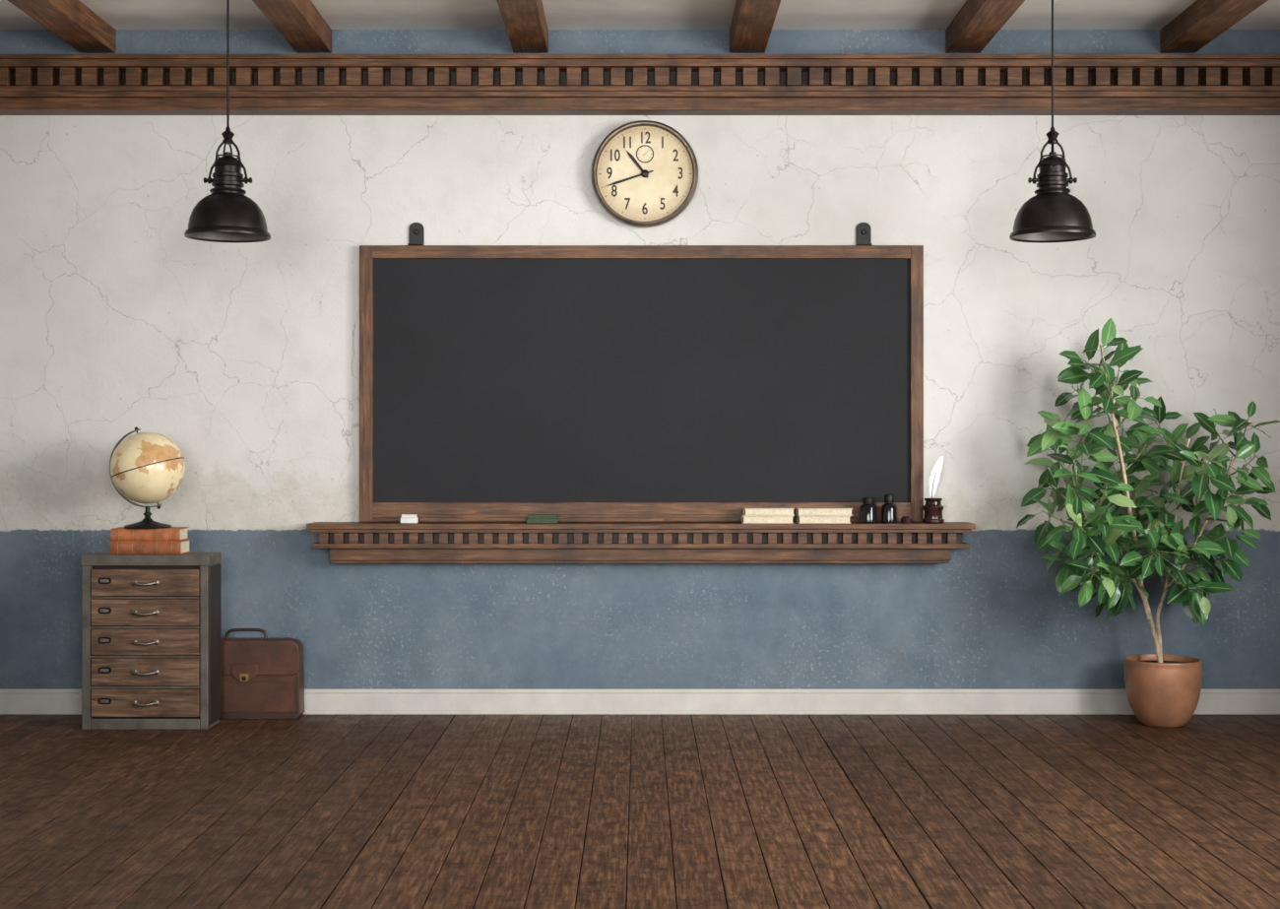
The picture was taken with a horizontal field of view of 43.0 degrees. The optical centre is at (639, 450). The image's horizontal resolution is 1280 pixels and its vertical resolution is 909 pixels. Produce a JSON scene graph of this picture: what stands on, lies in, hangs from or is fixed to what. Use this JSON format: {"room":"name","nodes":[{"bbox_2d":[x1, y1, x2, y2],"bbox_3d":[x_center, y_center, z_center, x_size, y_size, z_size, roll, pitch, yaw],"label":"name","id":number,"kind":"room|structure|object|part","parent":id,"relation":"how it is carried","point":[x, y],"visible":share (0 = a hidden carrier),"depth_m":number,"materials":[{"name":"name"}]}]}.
{"room":"classroom","nodes":[
{"label":"classroom","id":0,"kind":"room"},
{"bbox_2d":[0,29,1279,716],"bbox_3d":[0.000,-0.528,10.075,9.500,4.332,0.150,0,0,0],"label":"wall","id":1,"kind":"structure","parent":0,"point":[114,321],"depth_m":10.00,"materials":[{"name":"paint"}]},
{"bbox_2d":[0,54,1279,115],"bbox_3d":[0.000,-2.239,9.870,9.200,0.347,0.260,0,0,0],"label":"crown molding","id":2,"kind":"structure","parent":1,"relation":"attached to","point":[30,84],"depth_m":9.81,"materials":[{"name":"brown wood"}]},
{"bbox_2d":[0,688,1279,714],"bbox_3d":[0.000,1.540,9.987,9.200,0.155,0.026,0,0,0],"label":"baseboard","id":3,"kind":"structure","parent":1,"relation":"attached to","point":[13,701],"depth_m":9.98,"materials":[{"name":"paint"}]},
{"bbox_2d":[306,521,975,563],"bbox_3d":[0.006,0.558,9.865,4.010,0.244,0.270,0,0,0],"label":"shelf","id":4,"kind":"object","parent":1,"relation":"attached to","point":[347,542],"visible":1,"depth_m":9.82,"materials":[{"name":"brown wood"}]},
{"bbox_2d":[400,513,418,522],"bbox_3d":[-1.397,0.410,9.840,0.101,0.054,0.060,0,0,0],"label":"eraser","id":5,"kind":"object","parent":4,"relation":"on","point":[406,518],"visible":1,"depth_m":9.81,"materials":[{"name":"white"}]},
{"bbox_2d":[526,513,557,522],"bbox_3d":[-0.593,0.410,9.840,0.185,0.054,0.060,0,0,0],"label":"eraser","id":6,"kind":"object","parent":4,"relation":"on","point":[532,518],"visible":1,"depth_m":9.81,"materials":[{"name":"green fabric"}]},
{"bbox_2d":[741,507,794,523],"bbox_3d":[0.775,0.390,9.850,0.315,0.092,0.140,0,0,0],"label":"books","id":7,"kind":"object","parent":4,"relation":"on","point":[751,515],"visible":1,"depth_m":9.79,"materials":[{"name":"paper"}]},
{"bbox_2d":[795,507,852,523],"bbox_3d":[1.117,0.390,9.850,0.333,0.092,0.140,0,0,0],"label":"books","id":8,"kind":"object","parent":4,"relation":"on","point":[804,515],"visible":1,"depth_m":9.79,"materials":[{"name":"paper"}]},
{"bbox_2d":[859,497,877,523],"bbox_3d":[1.384,0.359,9.840,0.101,0.155,0.101,0,0,0],"label":"ink bottle","id":9,"kind":"object","parent":4,"relation":"on","point":[867,510],"visible":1,"depth_m":9.80,"materials":[{"name":"black glass"}]},
{"bbox_2d":[881,494,896,522],"bbox_3d":[1.509,0.349,9.840,0.095,0.176,0.095,0,0,0],"label":"ink bottle","id":10,"kind":"object","parent":4,"relation":"on","point":[888,509],"visible":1,"depth_m":9.81,"materials":[{"name":"black glass"}]},
{"bbox_2d":[900,515,912,522],"bbox_3d":[1.616,0.416,9.840,0.071,0.042,0.071,0,0,0],"label":"pot","id":11,"kind":"object","parent":4,"relation":"on","point":[905,519],"visible":1,"depth_m":9.81,"materials":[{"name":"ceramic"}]},
{"bbox_2d":[922,497,944,523],"bbox_3d":[1.775,0.360,9.835,0.131,0.152,0.131,0,0,0],"label":"inkwell","id":12,"kind":"object","parent":4,"relation":"on","point":[932,508],"visible":1,"depth_m":9.79,"materials":[{"name":"ceramic"}]},
{"bbox_2d":[928,455,943,498],"bbox_3d":[1.793,0.176,9.838,0.087,0.294,0.008,0,0,-5],"label":"pen","id":13,"kind":"object","parent":12,"relation":"in","point":[936,470],"visible":1,"depth_m":9.84,"materials":[{"name":"white"}]},
{"bbox_2d":[359,222,923,521],"bbox_3d":[0.009,-0.486,9.967,3.454,1.840,0.063,0,0,0],"label":"blackboard","id":14,"kind":"object","parent":1,"relation":"attached to","point":[498,383],"visible":0.95,"depth_m":9.97,"materials":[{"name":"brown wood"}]},
{"bbox_3d":[0.011,0.397,9.943,3.294,0.024,0.014,0,0,0],"label":"chalk rail","id":15,"kind":"part","parent":14,"relation":"part of","materials":[{"name":"brown wood"}]},
{"bbox_2d":[591,120,698,227],"bbox_3d":[0.030,-1.696,9.953,0.653,0.653,0.091,0,0,0],"label":"wall clock","id":16,"kind":"object","parent":1,"relation":"attached to","point":[645,172],"visible":1,"depth_m":9.94,"materials":[{"name":"brown metal"}]},
{"bbox_2d":[0,714,1279,908],"bbox_3d":[0.000,1.648,4.200,9.200,0.060,11.600,0,0,0],"label":"floor","id":17,"kind":"structure","parent":0,"point":[307,811],"depth_m":7.32,"materials":[{"name":"brown wood"}]},
{"bbox_2d":[80,552,221,729],"bbox_3d":[-2.872,1.111,9.547,0.745,1.015,0.326,0,0,0],"label":"filing cabinet","id":18,"kind":"object","parent":17,"relation":"on","point":[152,623],"visible":1,"depth_m":9.43,"materials":[{"name":"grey wood"}]},
{"bbox_3d":[-2.966,1.455,9.404,0.352,0.049,0.040,0,0,0],"label":"drawer pull","id":19,"kind":"part","parent":18,"relation":"part of","materials":[{"name":"metal"}]},
{"bbox_3d":[-2.966,1.277,9.404,0.352,0.049,0.040,0,0,0],"label":"drawer pull","id":20,"kind":"part","parent":18,"relation":"part of","materials":[{"name":"metal"}]},
{"bbox_3d":[-2.966,1.102,9.404,0.352,0.049,0.040,0,0,0],"label":"drawer pull","id":21,"kind":"part","parent":18,"relation":"part of","materials":[{"name":"metal"}]},
{"bbox_3d":[-2.966,0.931,9.404,0.352,0.049,0.040,0,0,0],"label":"drawer pull","id":22,"kind":"part","parent":18,"relation":"part of","materials":[{"name":"metal"}]},
{"bbox_3d":[-2.966,0.758,9.404,0.352,0.049,0.040,0,0,0],"label":"drawer pull","id":23,"kind":"part","parent":18,"relation":"part of","materials":[{"name":"metal"}]},
{"bbox_3d":[-2.872,1.462,9.552,0.626,0.163,0.256,0,0,0],"label":"drawer","id":24,"kind":"part","parent":18,"relation":"part of","materials":[{"name":"brown wood"}]},
{"bbox_3d":[-2.872,1.283,9.552,0.626,0.160,0.256,0,0,0],"label":"drawer","id":25,"kind":"part","parent":18,"relation":"part of","materials":[{"name":"brown wood"}]},
{"bbox_3d":[-2.872,1.109,9.552,0.626,0.154,0.256,0,0,0],"label":"drawer","id":26,"kind":"part","parent":18,"relation":"part of","materials":[{"name":"brown wood"}]},
{"bbox_3d":[-2.872,0.937,9.552,0.626,0.154,0.256,0,0,0],"label":"drawer","id":27,"kind":"part","parent":18,"relation":"part of","materials":[{"name":"brown wood"}]},
{"bbox_3d":[-2.872,0.764,9.552,0.626,0.157,0.256,0,0,0],"label":"drawer","id":28,"kind":"part","parent":18,"relation":"part of","materials":[{"name":"brown wood"}]},
{"bbox_2d":[109,526,191,554],"bbox_3d":[-2.884,0.527,9.573,0.414,0.151,0.234,0,0,0],"label":"books","id":29,"kind":"object","parent":18,"relation":"on","point":[173,540],"visible":0.98,"depth_m":9.47,"materials":[{"name":"paper"}]},
{"bbox_2d":[109,426,185,528],"bbox_3d":[-2.900,0.154,9.570,0.423,0.596,0.423,0,0,-44],"label":"desk globe","id":30,"kind":"object","parent":29,"relation":"on","point":[147,468],"visible":1,"depth_m":9.43,"materials":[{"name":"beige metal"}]},
{"bbox_3d":[-2.507,1.135,9.580,0.008,0.925,0.260,0,0,0],"label":"panel","id":31,"kind":"part","parent":18,"relation":"part of","materials":[{"name":"grey metal"}]},
{"bbox_2d":[220,628,304,718],"bbox_3d":[-2.370,1.345,9.858,0.637,0.546,0.163,0,0,0],"label":"briefcase","id":32,"kind":"object","parent":17,"relation":"on","point":[263,677],"visible":0.73,"depth_m":9.79,"materials":[{"name":"brown leather"}]},
{"bbox_3d":[-2.385,1.111,9.845,0.265,0.077,0.024,0,0,0],"label":"handle","id":33,"kind":"part","parent":32,"relation":"part of","materials":[{"name":"leather"}]},
{"bbox_2d":[1016,318,1279,727],"bbox_3d":[2.953,0.426,9.477,1.580,2.384,1.013,0,0,0],"label":"rubber plant","id":34,"kind":"object","parent":17,"relation":"on","point":[1163,690],"visible":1,"depth_m":9.40,"materials":[{"name":"green plant"}]},
{"bbox_3d":[3.096,1.424,9.620,0.443,0.388,0.443,0,0,0],"label":"pot","id":35,"kind":"part","parent":34,"relation":"part of","materials":[{"name":"ceramic"}]},
{"bbox_2d":[0,0,1279,29],"bbox_3d":[0.000,-2.654,4.200,9.500,0.120,11.900,0,0,0],"label":"ceiling","id":36,"kind":"structure","parent":0,"point":[119,14],"depth_m":9.67,"materials":[{"name":"paint"}]},
{"bbox_2d":[7,0,116,53],"bbox_3d":[-3.333,-2.521,4.200,0.218,0.145,11.600,0,0,0],"label":"ceiling beam","id":37,"kind":"structure","parent":36,"relation":"attached to","point":[71,21],"depth_m":9.43,"materials":[{"name":"brown wood"}]},
{"bbox_2d":[184,0,270,242],"bbox_3d":[-2.156,-1.856,8.500,0.441,1.476,0.441,0,0,0],"label":"pendant lamp","id":38,"kind":"object","parent":36,"relation":"hanging from","point":[225,215],"visible":1,"depth_m":8.43,"materials":[{"name":"black metal"}]},
{"bbox_3d":[-2.156,-1.239,8.500,0.441,0.242,0.441,0,0,0],"label":"lamp shade","id":39,"kind":"part","parent":38,"relation":"part of","materials":[{"name":"brown metal"}]},
{"bbox_3d":[-2.156,-1.229,8.500,0.406,0.204,0.406,0,0,0],"label":"lamp shade","id":40,"kind":"part","parent":38,"relation":"part of","materials":[{"name":"metal"}]},
{"bbox_3d":[-2.156,-2.144,8.500,0.110,0.899,0.110,0,0,0],"label":"cord","id":41,"kind":"part","parent":38,"relation":"part of","materials":[{"name":"brown metal"}]},
{"bbox_2d":[252,0,331,53],"bbox_3d":[-2.003,-2.521,4.200,0.218,0.145,11.600,0,0,0],"label":"ceiling beam","id":42,"kind":"structure","parent":36,"relation":"attached to","point":[298,22],"depth_m":9.41,"materials":[{"name":"brown wood"}]},
{"bbox_2d":[496,0,548,53],"bbox_3d":[-0.673,-2.521,4.200,0.218,0.145,11.600,0,0,0],"label":"ceiling beam","id":43,"kind":"structure","parent":36,"relation":"attached to","point":[525,22],"depth_m":9.36,"materials":[{"name":"brown wood"}]},
{"bbox_2d":[729,0,780,53],"bbox_3d":[0.661,-2.521,4.200,0.218,0.145,11.600,0,0,0],"label":"ceiling beam","id":44,"kind":"structure","parent":36,"relation":"attached to","point":[752,22],"depth_m":9.36,"materials":[{"name":"brown wood"}]},
{"bbox_2d":[945,0,1024,53],"bbox_3d":[1.988,-2.521,4.200,0.218,0.145,11.600,0,0,0],"label":"ceiling beam","id":45,"kind":"structure","parent":36,"relation":"attached to","point":[977,23],"depth_m":9.41,"materials":[{"name":"brown wood"}]},
{"bbox_2d":[1009,0,1095,242],"bbox_3d":[2.159,-1.856,8.500,0.441,1.476,0.441,0,0,0],"label":"pendant lamp","id":46,"kind":"object","parent":36,"relation":"hanging from","point":[1054,215],"visible":1,"depth_m":8.43,"materials":[{"name":"black metal"}]},
{"bbox_3d":[2.159,-1.239,8.500,0.441,0.242,0.441,0,0,0],"label":"lamp shade","id":47,"kind":"part","parent":46,"relation":"part of","materials":[{"name":"brown metal"}]},
{"bbox_3d":[2.159,-2.144,8.500,0.110,0.899,0.110,0,0,0],"label":"cord","id":48,"kind":"part","parent":46,"relation":"part of","materials":[{"name":"brown metal"}]},
{"bbox_3d":[2.159,-1.229,8.500,0.406,0.204,0.406,0,0,0],"label":"lamp shade","id":49,"kind":"part","parent":46,"relation":"part of","materials":[{"name":"metal"}]},
{"bbox_2d":[1159,0,1268,53],"bbox_3d":[3.309,-2.521,4.200,0.218,0.145,11.600,0,0,0],"label":"ceiling beam","id":50,"kind":"structure","parent":36,"relation":"attached to","point":[1203,21],"depth_m":9.43,"materials":[{"name":"brown wood"}]}
]}

